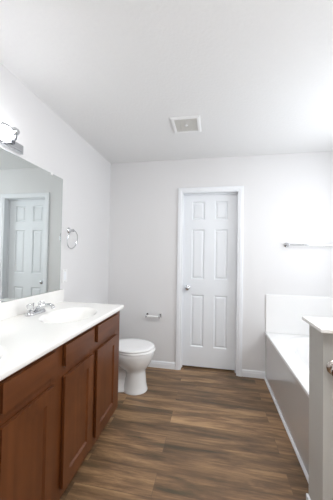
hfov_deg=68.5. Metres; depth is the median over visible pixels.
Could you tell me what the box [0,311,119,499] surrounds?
vanity cabinet
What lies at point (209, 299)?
door
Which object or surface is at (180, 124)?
grille
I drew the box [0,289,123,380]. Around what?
countertop
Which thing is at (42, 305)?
sink faucet
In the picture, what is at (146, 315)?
toilet paper holder
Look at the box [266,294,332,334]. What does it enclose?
tub surround
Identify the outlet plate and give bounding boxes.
[62,269,66,282]
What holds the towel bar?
attached to the wall at (288, 198)
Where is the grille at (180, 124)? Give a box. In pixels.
[174,118,197,131]
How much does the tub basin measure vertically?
0.382 m
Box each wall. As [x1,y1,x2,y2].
[0,63,110,303]
[108,151,332,370]
[302,316,332,499]
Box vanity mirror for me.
[0,147,62,301]
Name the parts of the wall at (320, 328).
knob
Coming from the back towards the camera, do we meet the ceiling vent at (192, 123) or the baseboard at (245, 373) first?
the baseboard at (245, 373)
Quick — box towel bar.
[284,243,332,246]
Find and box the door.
[175,186,243,376]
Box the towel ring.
[67,228,77,248]
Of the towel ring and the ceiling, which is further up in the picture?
the ceiling
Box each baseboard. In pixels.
[148,360,174,369]
[242,369,264,378]
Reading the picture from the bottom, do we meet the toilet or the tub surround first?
the toilet
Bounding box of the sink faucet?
[25,301,54,316]
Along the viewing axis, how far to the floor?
1.69 m
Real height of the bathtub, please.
0.500 m
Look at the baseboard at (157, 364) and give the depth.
2.84 m
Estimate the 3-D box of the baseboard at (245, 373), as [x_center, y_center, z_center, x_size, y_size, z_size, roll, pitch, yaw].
[0.947,1.350,2.662,0.242,0.075,0.013,1,-1,11]
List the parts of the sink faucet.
handle, spout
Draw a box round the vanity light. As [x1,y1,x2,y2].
[0,120,22,154]
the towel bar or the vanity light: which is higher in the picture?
the vanity light
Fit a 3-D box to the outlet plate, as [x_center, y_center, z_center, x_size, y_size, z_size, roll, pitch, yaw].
[-0.875,0.223,2.104,0.009,0.114,0.070,1,-1,11]
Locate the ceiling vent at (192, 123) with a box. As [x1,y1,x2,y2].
[170,115,200,133]
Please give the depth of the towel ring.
2.14 m
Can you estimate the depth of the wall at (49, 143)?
2.22 m
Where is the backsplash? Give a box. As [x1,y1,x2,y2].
[0,289,63,320]
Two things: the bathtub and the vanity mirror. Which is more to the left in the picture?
the vanity mirror
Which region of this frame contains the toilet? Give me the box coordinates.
[118,338,154,394]
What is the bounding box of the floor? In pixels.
[59,365,308,499]
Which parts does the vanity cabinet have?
cabinet door, drawer, cabinet door, drawer, cabinet door, drawer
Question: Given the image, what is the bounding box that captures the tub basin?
[265,332,308,397]
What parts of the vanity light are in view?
lamp shade, rod, plate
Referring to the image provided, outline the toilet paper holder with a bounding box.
[145,313,161,317]
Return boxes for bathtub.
[264,332,308,483]
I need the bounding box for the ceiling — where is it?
[0,0,332,163]
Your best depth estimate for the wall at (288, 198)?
2.73 m
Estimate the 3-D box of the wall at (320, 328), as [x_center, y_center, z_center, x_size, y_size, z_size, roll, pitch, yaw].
[1.198,0.857,1.089,1.023,1.000,0.237,1,-1,11]

